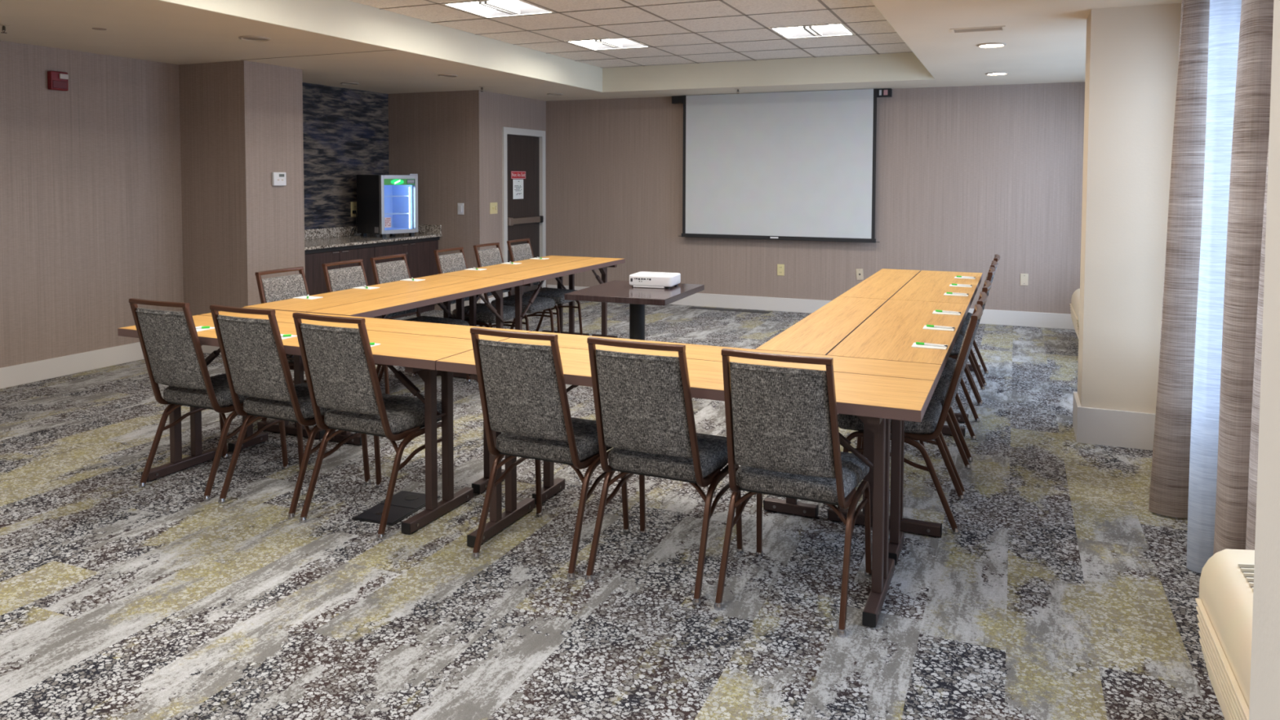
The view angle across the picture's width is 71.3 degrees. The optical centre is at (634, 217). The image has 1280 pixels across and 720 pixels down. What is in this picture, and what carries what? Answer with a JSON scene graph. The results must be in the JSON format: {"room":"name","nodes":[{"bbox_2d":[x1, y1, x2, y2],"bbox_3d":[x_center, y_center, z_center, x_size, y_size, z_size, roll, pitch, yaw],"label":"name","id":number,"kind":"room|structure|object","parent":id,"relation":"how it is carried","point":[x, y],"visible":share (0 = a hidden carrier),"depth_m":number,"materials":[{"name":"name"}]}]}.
{"room":"conference room","nodes":[
{"label":"conference room","id":0,"kind":"room"},
{"bbox_2d":[0,40,183,368],"bbox_3d":[-5.664,0.106,3.422,0.140,2.416,9.020,1,3,23],"label":"wall","id":1,"kind":"structure","parent":0,"point":[91,203],"depth_m":6.74,"materials":[{"name":"beige paint"}]},
{"bbox_2d":[47,71,68,91],"bbox_3d":[-4.207,-0.998,6.517,0.062,0.136,0.130,1,3,23],"label":"fire alarm","id":2,"kind":"object","parent":1,"relation":"attached to","point":[56,81],"visible":1,"depth_m":6.50,"materials":[{"name":"red plastic"}]},
{"bbox_2d":[0,342,144,389],"bbox_3d":[-5.595,1.242,3.443,0.016,0.145,8.980,1,3,23],"label":"baseboard","id":3,"kind":"structure","parent":1,"relation":"attached to","point":[37,371],"depth_m":6.64,"materials":[{"name":"paint"}]},
{"bbox_2d":[178,60,305,315],"bbox_3d":[-3.455,-0.083,7.727,0.930,2.416,0.640,1,3,23],"label":"wall column","id":4,"kind":"structure","parent":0,"point":[241,121],"depth_m":7.41,"materials":[{"name":"beige paint"}]},
{"bbox_2d":[200,345,221,355],"bbox_3d":[-3.481,1.067,7.431,0.730,0.145,0.016,1,3,23],"label":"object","id":5,"kind":"structure","parent":4,"relation":"attached to","point":[206,348],"depth_m":7.46,"materials":[{"name":"paint"}]},
{"bbox_2d":[271,172,286,186],"bbox_3d":[-3.005,-0.326,7.545,0.031,0.114,0.140,1,3,23],"label":"thermostat","id":6,"kind":"object","parent":4,"relation":"attached to","point":[278,179],"visible":1,"depth_m":7.53,"materials":[{"name":"white plastic"}]},
{"bbox_2d":[302,82,388,229],"bbox_3d":[-3.270,-0.147,9.163,0.140,2.416,2.150,1,3,23],"label":"backsplash","id":7,"kind":"structure","parent":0,"point":[345,131],"depth_m":9.35,"materials":[{"name":"grey tile"}]},
{"bbox_2d":[351,201,356,217],"bbox_3d":[-3.006,-0.088,9.592,0.009,0.160,0.120,1,3,23],"label":"wall outlet","id":8,"kind":"object","parent":7,"relation":"attached to","point":[353,204],"visible":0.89,"depth_m":9.57,"materials":[{"name":"beige plastic"}]},
{"bbox_2d":[387,90,471,310],"bbox_3d":[-2.320,-0.182,9.990,1.235,2.416,0.120,1,3,23],"label":"wall","id":9,"kind":"structure","parent":0,"point":[429,132],"depth_m":9.84,"materials":[{"name":"paint"}]},
{"bbox_2d":[304,224,441,239],"bbox_3d":[-2.878,0.169,9.009,0.707,0.099,2.140,1,3,23],"label":"backsplash","id":10,"kind":"structure","parent":9,"relation":"attached to","point":[314,233],"depth_m":9.38,"materials":[{"name":"grey stone"}]},
{"bbox_2d":[457,203,463,214],"bbox_3d":[-1.897,-0.095,9.742,0.080,0.125,0.011,1,3,23],"label":"light switch","id":11,"kind":"object","parent":9,"relation":"attached to","point":[460,206],"visible":1,"depth_m":9.74,"materials":[{"name":"white plastic"}]},
{"bbox_2d":[450,299,480,311],"bbox_3d":[-1.887,0.965,9.781,0.481,0.145,0.016,1,3,23],"label":"baseboard","id":12,"kind":"structure","parent":9,"relation":"attached to","point":[467,302],"depth_m":9.76,"materials":[{"name":"paint"}]},
{"bbox_2d":[470,89,546,299],"bbox_3d":[-1.424,-0.196,10.352,0.127,2.416,1.490,1,3,23],"label":"wall","id":13,"kind":"structure","parent":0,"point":[490,112],"depth_m":9.84,"materials":[{"name":"paint"}]},
{"bbox_2d":[480,297,495,303],"bbox_3d":[-1.585,0.961,9.895,0.016,0.145,0.430,1,3,23],"label":"baseboard","id":14,"kind":"structure","parent":13,"relation":"attached to","point":[491,299],"depth_m":9.86,"materials":[{"name":"paint"}]},
{"bbox_2d":[502,126,546,297],"bbox_3d":[-1.331,-0.019,10.543,0.155,2.045,0.970,1,3,23],"label":"door","id":15,"kind":"structure","parent":13,"relation":"attached to","point":[522,149],"depth_m":10.57,"materials":[{"name":"paint"}]},
{"bbox_2d":[512,179,523,199],"bbox_3d":[-1.357,-0.332,10.431,0.001,0.230,0.236,1,3,23],"label":"notice","id":16,"kind":"object","parent":15,"relation":"attached to","point":[517,184],"visible":1,"depth_m":10.43,"materials":[{"name":"white paper"}]},
{"bbox_2d":[511,171,525,178],"bbox_3d":[-1.353,-0.497,10.428,0.004,0.090,0.330,1,3,23],"label":"door sign","id":17,"kind":"object","parent":15,"relation":"attached to","point":[514,175],"visible":1,"depth_m":10.42,"materials":[{"name":"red plastic"}]},
{"bbox_2d":[0,0,1182,101],"bbox_3d":[-1.408,-1.379,3.863,7.720,0.534,13.580,1,3,23],"label":"ceiling","id":18,"kind":"structure","parent":0,"point":[1045,40],"depth_m":6.67,"materials":[{"name":"paint"}]},
{"bbox_2d":[0,23,9,33],"bbox_3d":[-3.902,-1.167,5.519,0.064,0.051,0.064,1,3,23],"label":"sprinkler","id":19,"kind":"object","parent":18,"relation":"attached to","point":[3,25],"visible":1,"depth_m":5.51,"materials":[{"name":"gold metal"}]},
{"bbox_2d":[238,35,271,41],"bbox_3d":[-2.564,-1.208,6.027,0.200,0.010,0.200,1,3,23],"label":"recessed light","id":20,"kind":"object","parent":18,"relation":"in","point":[255,38],"visible":1,"depth_m":6.02,"materials":[{"name":"beige metal"}]},
{"bbox_2d":[240,49,393,60],"bbox_3d":[-2.455,-1.250,6.864,1.540,0.002,0.008,1,3,23],"label":"trim","id":21,"kind":"structure","parent":18,"relation":"attached to","point":[388,50],"depth_m":6.86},
{"bbox_2d":[340,82,359,84],"bbox_3d":[-2.846,-1.339,8.924,0.180,0.010,0.180,1,3,23],"label":"recessed light","id":22,"kind":"object","parent":18,"relation":"in","point":[344,83],"visible":1,"depth_m":8.91,"materials":[{"name":"beige metal"}]},
{"bbox_2d":[160,0,602,92],"bbox_3d":[-2.540,-1.380,4.691,0.006,0.453,11.130,1,3,23],"label":"ceiling beam","id":23,"kind":"structure","parent":18,"relation":"attached to","point":[343,19],"depth_m":6.62,"materials":[{"name":"paint"}]},
{"bbox_2d":[438,74,457,77],"bbox_3d":[-1.715,-1.304,8.212,0.180,0.010,0.180,1,3,23],"label":"recessed light","id":24,"kind":"object","parent":18,"relation":"in","point":[439,75],"visible":1,"depth_m":8.18,"materials":[{"name":"beige metal"}]},
{"bbox_2d":[441,0,555,17],"bbox_3d":[-0.953,-1.530,6.326,0.586,0.107,0.586,1,3,23],"label":"ceiling light","id":25,"kind":"object","parent":18,"relation":"attached to","point":[484,8],"visible":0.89,"depth_m":6.48,"materials":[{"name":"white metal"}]},
{"bbox_2d":[446,0,511,17],"bbox_3d":[-0.953,-1.529,6.326,0.546,0.085,0.546,1,3,23],"label":"diffuser","id":26,"kind":"object","parent":25,"relation":"attached to","point":[484,8],"depth_m":6.41,"materials":[{"name":"white plastic"}]},
{"bbox_2d":[478,0,519,14],"bbox_3d":[-0.953,-1.492,6.328,0.068,0.030,0.456,1,3,23],"label":"basket","id":27,"kind":"object","parent":25,"relation":"on","point":[508,10],"depth_m":6.32,"materials":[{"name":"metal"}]},
{"bbox_2d":[565,36,651,50],"bbox_3d":[-0.229,-1.605,8.016,0.586,0.107,0.586,1,3,23],"label":"ceiling light","id":28,"kind":"object","parent":18,"relation":"attached to","point":[622,42],"visible":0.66,"depth_m":8.18,"materials":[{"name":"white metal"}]},
{"bbox_2d":[569,39,608,49],"bbox_3d":[-0.229,-1.603,8.016,0.546,0.085,0.546,1,3,23],"label":"diffuser","id":29,"kind":"object","parent":28,"relation":"attached to","point":[595,44],"depth_m":8.11,"materials":[{"name":"white plastic"}]},
{"bbox_2d":[594,39,622,48],"bbox_3d":[-0.229,-1.566,8.018,0.068,0.030,0.456,1,3,23],"label":"basket","id":30,"kind":"object","parent":28,"relation":"on","point":[619,43],"depth_m":8.03,"materials":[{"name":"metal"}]},
{"bbox_2d":[602,52,934,92],"bbox_3d":[1.250,-1.570,9.115,3.478,0.453,0.006,1,3,23],"label":"ceiling beam","id":31,"kind":"structure","parent":18,"relation":"attached to","point":[892,66],"depth_m":9.06,"materials":[{"name":"paint"}]},
{"bbox_2d":[769,22,855,39],"bbox_3d":[1.463,-1.568,7.293,0.586,0.107,0.586,1,3,23],"label":"ceiling light","id":32,"kind":"object","parent":18,"relation":"attached to","point":[837,28],"visible":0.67,"depth_m":7.45,"materials":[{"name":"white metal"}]},
{"bbox_2d":[870,0,935,79],"bbox_3d":[0.662,-1.310,3.322,0.006,0.453,11.130,1,3,23],"label":"trim","id":33,"kind":"structure","parent":18,"relation":"attached to","point":[870,0],"depth_m":5.82,"materials":[{"name":"paint"}]},
{"bbox_2d":[950,26,1005,33],"bbox_3d":[2.159,-1.179,5.600,0.320,0.004,0.160,1,3,23],"label":"ceiling vent","id":34,"kind":"object","parent":18,"relation":"in","point":[993,28],"visible":1,"depth_m":5.59,"materials":[{"name":"metal"}]},
{"bbox_2d":[977,42,1006,48],"bbox_3d":[2.501,-1.204,6.241,0.190,0.010,0.190,1,3,23],"label":"recessed light","id":35,"kind":"object","parent":18,"relation":"in","point":[992,44],"visible":1,"depth_m":6.23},
{"bbox_2d":[985,71,1008,75],"bbox_3d":[3.231,-1.280,7.945,0.190,0.010,0.190,1,3,23],"label":"recessed light","id":36,"kind":"object","parent":18,"relation":"in","point":[995,73],"visible":1,"depth_m":7.93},
{"bbox_2d":[1148,0,1209,518],"bbox_3d":[2.507,0.090,4.120,0.233,2.402,0.667,1,3,23],"label":"curtain","id":37,"kind":"object","parent":18,"relation":"hanging from","point":[1170,471],"visible":0.73,"depth_m":3.84,"materials":[{"name":"grey fabric"}]},
{"bbox_2d":[1186,0,1241,573],"bbox_3d":[2.278,0.120,3.493,0.199,2.406,0.520,1,3,23],"label":"sheer curtain","id":38,"kind":"object","parent":18,"relation":"hanging from","point":[1224,16],"visible":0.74,"depth_m":3.29,"materials":[{"name":"white fabric"}]},
{"bbox_2d":[1213,0,1273,555],"bbox_3d":[1.994,0.147,2.833,0.215,2.402,0.800,1,3,23],"label":"curtain","id":39,"kind":"object","parent":18,"relation":"hanging from","point":[1244,280],"visible":0.57,"depth_m":2.80,"materials":[{"name":"grey fabric"}]},
{"bbox_2d":[0,300,1225,719],"bbox_3d":[-1.404,1.326,4.035,7.860,0.066,13.600,1,3,23],"label":"floor","id":40,"kind":"structure","parent":0,"point":[1059,593],"depth_m":3.25,"materials":[{"name":"grey carpet"}]},
{"bbox_2d":[128,297,288,501],"bbox_3d":[-2.067,0.826,4.342,0.454,0.914,0.589,1,3,24],"label":"banquet chair","id":41,"kind":"object","parent":40,"relation":"on","point":[172,351],"visible":0.86,"depth_m":4.15,"materials":[{"name":"fabric"}]},
{"bbox_2d":[209,304,371,519],"bbox_3d":[-1.591,0.836,4.133,0.454,0.914,0.589,1,3,25],"label":"banquet chair","id":42,"kind":"object","parent":40,"relation":"on","point":[256,366],"visible":0.84,"depth_m":3.94,"materials":[{"name":"fabric"}]},
{"bbox_2d":[255,266,326,431],"bbox_3d":[-1.923,0.780,5.374,0.589,0.914,0.454,1,3,23],"label":"banquet chair","id":43,"kind":"object","parent":40,"relation":"on","point":[290,286],"visible":0.13,"depth_m":5.42,"materials":[{"name":"fabric"}]},
{"bbox_2d":[117,315,473,534],"bbox_3d":[-1.572,0.920,4.205,1.875,0.740,0.466,1,3,24],"label":"folding table","id":44,"kind":"object","parent":40,"relation":"on","point":[419,353],"visible":0.66,"depth_m":3.94,"materials":[{"name":"beige wood"}]},
{"bbox_2d":[195,325,214,331],"bbox_3d":[-2.117,0.541,4.312,0.100,0.004,0.144,1,3,23],"label":"notepad","id":45,"kind":"object","parent":44,"relation":"on","point":[199,329],"visible":0.32,"depth_m":4.31,"materials":[{"name":"white paper"}]},
{"bbox_2d":[280,333,297,339],"bbox_3d":[-1.639,0.552,4.096,0.100,0.004,0.144,1,3,23],"label":"notepad","id":46,"kind":"object","parent":44,"relation":"on","point":[292,335],"visible":0.25,"depth_m":4.11,"materials":[{"name":"white paper"}]},
{"bbox_2d":[321,258,389,394],"bbox_3d":[-1.710,0.756,5.897,0.589,0.914,0.454,1,3,23],"label":"banquet chair","id":47,"kind":"object","parent":40,"relation":"on","point":[348,277],"visible":0.15,"depth_m":5.94,"materials":[{"name":"fabric"}]},
{"bbox_2d":[242,275,485,439],"bbox_3d":[-1.660,0.846,5.847,0.466,0.740,1.830,1,3,23],"label":"folding table","id":48,"kind":"object","parent":40,"relation":"on","point":[342,297],"visible":0.41,"depth_m":5.51,"materials":[{"name":"brown wood"}]},
{"bbox_2d":[293,295,323,299],"bbox_3d":[-1.994,0.490,5.449,0.144,0.004,0.100,1,3,23],"label":"notepad","id":49,"kind":"object","parent":48,"relation":"on","point":[304,297],"visible":0.96,"depth_m":5.44,"materials":[{"name":"white paper"}]},
{"bbox_2d":[353,286,379,289],"bbox_3d":[-1.786,0.469,5.936,0.144,0.004,0.100,1,3,23],"label":"notepad","id":50,"kind":"object","parent":48,"relation":"on","point":[358,287],"visible":1,"depth_m":5.93,"materials":[{"name":"white paper"}]},
{"bbox_2d":[400,278,425,281],"bbox_3d":[-1.589,0.448,6.395,0.144,0.004,0.100,1,3,23],"label":"notepad","id":51,"kind":"object","parent":48,"relation":"on","point":[407,279],"visible":1,"depth_m":6.38,"materials":[{"name":"white paper"}]},
{"bbox_2d":[199,307,530,493],"bbox_3d":[-1.417,0.904,4.559,1.875,0.740,0.303,1,3,24],"label":"folding table","id":52,"kind":"object","parent":40,"relation":"on","point":[451,331],"visible":0.26,"depth_m":4.43,"materials":[{"name":"orange wood"}]},
{"bbox_2d":[292,312,441,540],"bbox_3d":[-1.141,0.848,3.913,0.454,0.914,0.589,1,3,25],"label":"banquet chair","id":53,"kind":"object","parent":40,"relation":"on","point":[341,375],"visible":0.88,"depth_m":3.73,"materials":[{"name":"fabric"}]},
{"bbox_2d":[304,236,439,319],"bbox_3d":[-2.886,0.656,9.034,0.693,0.821,2.140,1,3,23],"label":"base cabinet","id":54,"kind":"object","parent":40,"relation":"on","point":[420,255],"visible":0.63,"depth_m":8.87,"materials":[{"name":"brown wood"}]},
{"bbox_2d":[304,232,441,250],"bbox_3d":[-2.874,0.232,9.010,0.717,0.026,2.140,1,3,23],"label":"countertop","id":55,"kind":"structure","parent":54,"relation":"on","point":[326,242],"depth_m":8.95,"materials":[{"name":"stone"}]},
{"bbox_2d":[349,210,356,235],"bbox_3d":[-2.974,0.061,9.441,0.049,0.264,0.289,0,3,-10],"label":"power cord","id":56,"kind":"object","parent":55,"relation":"on","point":[353,211],"visible":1,"depth_m":9.52,"materials":[{"name":"black plastic"}]},
{"bbox_2d":[356,173,417,237],"bbox_3d":[-2.624,-0.133,9.484,0.450,0.662,0.457,2,3,40],"label":"fridge","id":57,"kind":"object","parent":55,"relation":"on","point":[387,204],"visible":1,"depth_m":9.42,"materials":[{"name":"metal"}]},
{"bbox_2d":[384,213,408,214],"bbox_3d":[-2.609,-0.042,9.476,0.270,0.012,0.365,2,3,40],"label":"shelf","id":58,"kind":"object","parent":57,"relation":"attached to","point":[384,213],"depth_m":9.42,"materials":[{"name":"metal"}]},
{"bbox_2d":[384,195,410,196],"bbox_3d":[-2.608,-0.227,9.468,0.270,0.012,0.365,2,3,40],"label":"shelf","id":59,"kind":"object","parent":57,"relation":"attached to","point":[394,195],"depth_m":9.47,"materials":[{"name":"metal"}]},
{"bbox_2d":[351,490,439,525],"bbox_3d":[-1.061,1.296,3.996,0.210,0.010,0.370,1,3,20],"label":"floor outlet cover","id":60,"kind":"object","parent":40,"relation":"on","point":[404,504],"visible":0.91,"depth_m":3.96,"materials":[{"name":"black plastic"}]},
{"bbox_2d":[306,277,523,445],"bbox_3d":[-1.305,0.853,5.695,0.303,0.740,1.830,1,3,23],"label":"folding table","id":61,"kind":"object","parent":40,"relation":"on","point":[384,306],"visible":0.48,"depth_m":5.56,"materials":[{"name":"brown wood"}]},
{"bbox_2d":[369,253,471,382],"bbox_3d":[-1.524,0.737,6.331,0.589,0.914,0.454,1,3,23],"label":"banquet chair","id":62,"kind":"object","parent":40,"relation":"on","point":[392,271],"visible":0.27,"depth_m":6.37,"materials":[{"name":"fabric"}]},
{"bbox_2d":[433,246,515,327],"bbox_3d":[-1.227,0.708,6.992,0.589,0.914,0.454,1,3,23],"label":"banquet chair","id":63,"kind":"object","parent":40,"relation":"on","point":[448,263],"visible":0.42,"depth_m":6.94,"materials":[{"name":"fabric"}]},
{"bbox_2d":[473,242,555,333],"bbox_3d":[-1.010,0.686,7.497,0.589,0.914,0.454,1,3,23],"label":"banquet chair","id":64,"kind":"object","parent":40,"relation":"on","point":[491,256],"visible":0.49,"depth_m":7.46,"materials":[{"name":"fabric"}]},
{"bbox_2d":[435,255,594,335],"bbox_3d":[-0.938,0.771,7.532,0.466,0.740,1.830,1,3,23],"label":"folding table","id":65,"kind":"object","parent":40,"relation":"on","point":[531,264],"visible":0.32,"depth_m":7.53,"materials":[{"name":"brown wood"}]},
{"bbox_2d":[506,238,582,335],"bbox_3d":[-0.806,0.663,8.018,0.589,0.914,0.454,1,3,23],"label":"banquet chair","id":66,"kind":"object","parent":40,"relation":"on","point":[518,252],"visible":0.37,"depth_m":8.01,"materials":[{"name":"fabric"}]},
{"bbox_2d":[470,327,630,580],"bbox_3d":[-0.336,0.866,3.556,0.454,0.914,0.589,1,3,25],"label":"banquet chair","id":67,"kind":"object","parent":40,"relation":"on","point":[522,390],"visible":0.91,"depth_m":3.37,"materials":[{"name":"fabric"}]},
{"bbox_2d":[489,257,625,337],"bbox_3d":[-0.583,0.779,7.380,0.303,0.740,1.830,1,3,23],"label":"folding table","id":68,"kind":"object","parent":40,"relation":"on","point":[529,277],"visible":0.59,"depth_m":7.14,"materials":[{"name":"brown wood"}]},
{"bbox_2d":[564,280,704,340],"bbox_3d":[0.020,0.844,5.865,0.670,0.750,0.810,1,3,21],"label":"pedestal table","id":69,"kind":"object","parent":40,"relation":"on","point":[612,291],"visible":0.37,"depth_m":5.71,"materials":[{"name":"brown wood"}]},
{"bbox_2d":[629,271,680,288],"bbox_3d":[0.141,0.420,6.011,0.300,0.084,0.251,1,3,19],"label":"projector","id":70,"kind":"object","parent":69,"relation":"on","point":[640,279],"visible":1,"depth_m":5.91,"materials":[{"name":"white plastic"}]},
{"bbox_2d":[584,337,743,606],"bbox_3d":[0.116,0.876,3.361,0.454,0.914,0.589,1,3,25],"label":"banquet chair","id":71,"kind":"object","parent":40,"relation":"on","point":[643,406],"visible":0.98,"depth_m":3.17,"materials":[{"name":"fabric"}]},
{"bbox_2d":[435,346,934,627],"bbox_3d":[0.149,0.958,3.452,1.875,0.740,0.466,1,3,24],"label":"folding table","id":72,"kind":"object","parent":40,"relation":"on","point":[875,400],"visible":0.59,"depth_m":3.17,"materials":[{"name":"brown wood"}]},
{"bbox_2d":[501,331,942,565],"bbox_3d":[0.305,0.943,3.806,1.875,0.740,0.303,1,3,24],"label":"folding table","id":73,"kind":"object","parent":40,"relation":"on","point":[908,370],"visible":0.38,"depth_m":3.58,"materials":[{"name":"brown wood"}]},
{"bbox_2d":[713,348,871,637],"bbox_3d":[0.571,0.886,3.152,0.454,0.914,0.589,1,3,25],"label":"banquet chair","id":74,"kind":"object","parent":40,"relation":"on","point":[782,423],"visible":0.98,"depth_m":2.96,"materials":[{"name":"fabric"}]},
{"bbox_2d":[755,296,888,518],"bbox_3d":[1.038,0.905,4.678,0.303,0.740,1.875,1,3,24],"label":"folding table","id":75,"kind":"object","parent":40,"relation":"on","point":[820,332],"visible":0.41,"depth_m":4.28,"materials":[{"name":"brown wood"}]},
{"bbox_2d":[839,268,920,299],"bbox_3d":[1.792,0.830,6.398,0.303,0.740,1.875,1,3,24],"label":"folding table","id":76,"kind":"object","parent":40,"relation":"on","point":[884,283],"visible":0.23,"depth_m":6.21,"materials":[{"name":"brown wood"}]},
{"bbox_2d":[826,299,968,537],"bbox_3d":[1.392,0.913,4.523,0.466,0.740,1.875,1,3,24],"label":"folding table","id":77,"kind":"object","parent":40,"relation":"on","point":[890,333],"visible":0.41,"depth_m":4.07,"materials":[{"name":"brown wood"}]},
{"bbox_2d":[911,342,947,349],"bbox_3d":[1.303,0.567,3.931,0.144,0.004,0.100,1,3,23],"label":"notepad","id":78,"kind":"object","parent":77,"relation":"on","point":[914,345],"visible":0.82,"depth_m":3.91,"materials":[{"name":"white paper"}]},
{"bbox_2d":[915,342,947,346],"bbox_3d":[1.309,0.559,3.927,0.133,0.010,0.010,2,3,30],"label":"pen","id":79,"kind":"object","parent":78,"relation":"on","point":[917,343],"visible":1,"depth_m":3.93,"materials":[{"name":"white plastic"}]},
{"bbox_2d":[922,324,955,331],"bbox_3d":[1.503,0.546,4.399,0.144,0.004,0.100,1,3,23],"label":"notepad","id":80,"kind":"object","parent":77,"relation":"on","point":[925,326],"visible":0.71,"depth_m":4.38,"materials":[{"name":"white paper"}]},
{"bbox_2d":[926,324,955,328],"bbox_3d":[1.510,0.539,4.395,0.133,0.010,0.010,2,3,32],"label":"pen","id":81,"kind":"object","parent":80,"relation":"on","point":[931,326],"visible":1,"depth_m":4.39,"materials":[{"name":"white plastic"}]},
{"bbox_2d":[932,310,960,315],"bbox_3d":[1.716,0.524,4.896,0.144,0.004,0.100,1,3,23],"label":"notepad","id":82,"kind":"object","parent":77,"relation":"on","point":[934,311],"visible":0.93,"depth_m":4.87,"materials":[{"name":"white paper"}]},
{"bbox_2d":[935,309,960,313],"bbox_3d":[1.722,0.517,4.891,0.133,0.010,0.010,2,3,33],"label":"pen","id":83,"kind":"object","parent":82,"relation":"on","point":[935,309],"visible":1,"depth_m":4.89,"materials":[{"name":"white plastic"}]},
{"bbox_2d":[837,304,982,534],"bbox_3d":[1.233,0.850,3.984,0.589,0.914,0.454,1,3,23],"label":"banquet chair","id":84,"kind":"object","parent":40,"relation":"on","point":[931,426],"visible":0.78,"depth_m":3.78,"materials":[{"name":"paint"}]},
{"bbox_2d":[860,292,987,496],"bbox_3d":[1.426,0.831,4.423,0.589,0.914,0.454,1,3,23],"label":"banquet chair","id":85,"kind":"object","parent":40,"relation":"on","point":[940,393],"visible":0.27,"depth_m":4.32,"materials":[{"name":"paint"}]},
{"bbox_2d":[888,270,982,422],"bbox_3d":[2.146,0.837,6.244,0.466,0.740,1.875,1,3,24],"label":"folding table","id":86,"kind":"object","parent":40,"relation":"on","point":[926,286],"visible":0.27,"depth_m":6.00,"materials":[{"name":"brown wood"}]},
{"bbox_2d":[943,293,968,296],"bbox_3d":[2.046,0.490,5.667,0.144,0.004,0.100,1,3,23],"label":"notepad","id":87,"kind":"object","parent":86,"relation":"on","point":[944,294],"visible":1,"depth_m":5.63,"materials":[{"name":"white paper"}]},
{"bbox_2d":[946,292,968,294],"bbox_3d":[2.053,0.483,5.663,0.133,0.010,0.010,2,3,30],"label":"pen","id":88,"kind":"object","parent":87,"relation":"on","point":[946,292],"visible":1,"depth_m":5.66,"materials":[{"name":"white plastic"}]},
{"bbox_2d":[949,284,972,287],"bbox_3d":[2.243,0.470,6.126,0.144,0.004,0.100,1,3,23],"label":"notepad","id":89,"kind":"object","parent":86,"relation":"on","point":[950,285],"visible":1,"depth_m":6.10,"materials":[{"name":"white paper"}]},
{"bbox_2d":[940,280,991,462],"bbox_3d":[1.649,0.809,4.931,0.589,0.914,0.454,1,3,23],"label":"banquet chair","id":90,"kind":"object","parent":40,"relation":"on","point":[947,373],"visible":0.23,"depth_m":4.73,"materials":[{"name":"paint"}]},
{"bbox_2d":[948,266,995,422],"bbox_3d":[1.978,0.775,5.687,0.589,0.914,0.454,1,3,23],"label":"banquet chair","id":91,"kind":"object","parent":40,"relation":"on","point":[954,353],"visible":0.26,"depth_m":5.48,"materials":[{"name":"paint"}]},
{"bbox_2d":[959,260,997,404],"bbox_3d":[2.165,0.756,6.118,0.589,0.914,0.454,1,3,23],"label":"banquet chair","id":92,"kind":"object","parent":40,"relation":"on","point":[962,331],"visible":0.09,"depth_m":6.15,"materials":[{"name":"paint"}]},
{"bbox_2d":[963,253,999,386],"bbox_3d":[2.393,0.734,6.629,0.589,0.914,0.454,1,3,23],"label":"banquet chair","id":93,"kind":"object","parent":40,"relation":"on","point":[997,257],"visible":0.13,"depth_m":6.44,"materials":[{"name":"paint"}]},
{"bbox_2d":[1069,288,1079,337],"bbox_3d":[3.998,0.887,7.679,0.399,0.480,1.080,1,3,23],"label":"air conditioner","id":94,"kind":"object","parent":40,"relation":"on","point":[1074,305],"visible":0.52,"depth_m":7.75,"materials":[{"name":"beige plastic"}]},
{"bbox_2d":[1195,548,1254,719],"bbox_3d":[1.517,1.142,1.888,0.399,0.480,1.130,1,3,23],"label":"air conditioner","id":95,"kind":"object","parent":40,"relation":"on","point":[1224,608],"visible":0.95,"depth_m":2.22,"materials":[{"name":"beige plastic"}]},
{"bbox_2d":[1237,563,1254,591],"bbox_3d":[1.528,0.913,1.977,0.186,0.031,0.720,1,3,23],"label":"grille","id":96,"kind":"object","parent":95,"relation":"attached to","point":[1245,571],"depth_m":2.27,"materials":[{"name":"beige plastic"}]},
{"bbox_2d":[546,81,1084,314],"bbox_3d":[1.810,-0.165,9.855,6.465,2.416,0.140,1,3,23],"label":"wall","id":97,"kind":"structure","parent":0,"point":[966,175],"depth_m":9.35,"materials":[{"name":"beige paint"}]},
{"bbox_2d":[777,264,784,275],"bbox_3d":[1.625,0.582,9.886,0.078,0.125,0.009,1,3,23],"label":"wall outlet","id":98,"kind":"object","parent":97,"relation":"attached to","point":[780,268],"visible":1,"depth_m":9.88,"materials":[{"name":"beige plastic"}]},
{"bbox_2d":[671,88,892,242],"bbox_3d":[1.555,-0.563,9.805,2.440,1.613,0.110,1,3,23],"label":"projection screen","id":99,"kind":"object","parent":97,"relation":"attached to","point":[797,166],"visible":1,"depth_m":9.73,"materials":[{"name":"white fabric"}]},
{"bbox_2d":[546,284,1074,329],"bbox_3d":[1.770,0.970,9.837,6.199,0.150,0.016,1,3,23],"label":"baseboard","id":100,"kind":"structure","parent":97,"relation":"attached to","point":[1006,317],"depth_m":9.80,"materials":[{"name":"paint"}]},
{"bbox_2d":[856,268,863,279],"bbox_3d":[2.415,0.609,9.549,0.082,0.124,0.009,1,3,23],"label":"cable jack plate","id":101,"kind":"object","parent":97,"relation":"attached to","point":[860,276],"visible":1,"depth_m":9.55,"materials":[{"name":"beige plastic"}]},
{"bbox_2d":[1020,273,1028,285],"bbox_3d":[3.900,0.621,8.914,0.072,0.118,0.008,1,3,23],"label":"blank wall plate","id":102,"kind":"object","parent":97,"relation":"attached to","point":[1024,277],"visible":1,"depth_m":8.91,"materials":[{"name":"plastic"}]},
{"bbox_2d":[1077,3,1181,413],"bbox_3d":[2.825,0.055,5.031,0.518,2.416,0.360,1,3,23],"label":"wall column","id":103,"kind":"structure","parent":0,"point":[1132,52],"depth_m":4.89,"materials":[{"name":"beige paint"}]},
{"bbox_2d":[1072,391,1155,450],"bbox_3d":[2.813,1.162,5.085,0.537,0.200,0.400,1,3,23],"label":"baseboard","id":104,"kind":"structure","parent":103,"relation":"attached to","point":[1098,426],"depth_m":4.94,"materials":[{"name":"paint"}]},
{"bbox_2d":[1248,0,1279,719],"bbox_3d":[0.257,0.327,-1.141,0.657,2.416,5.280,1,3,23],"label":"wall","id":105,"kind":"structure","parent":0,"point":[1264,686],"depth_m":1.36,"materials":[{"name":"paint"}]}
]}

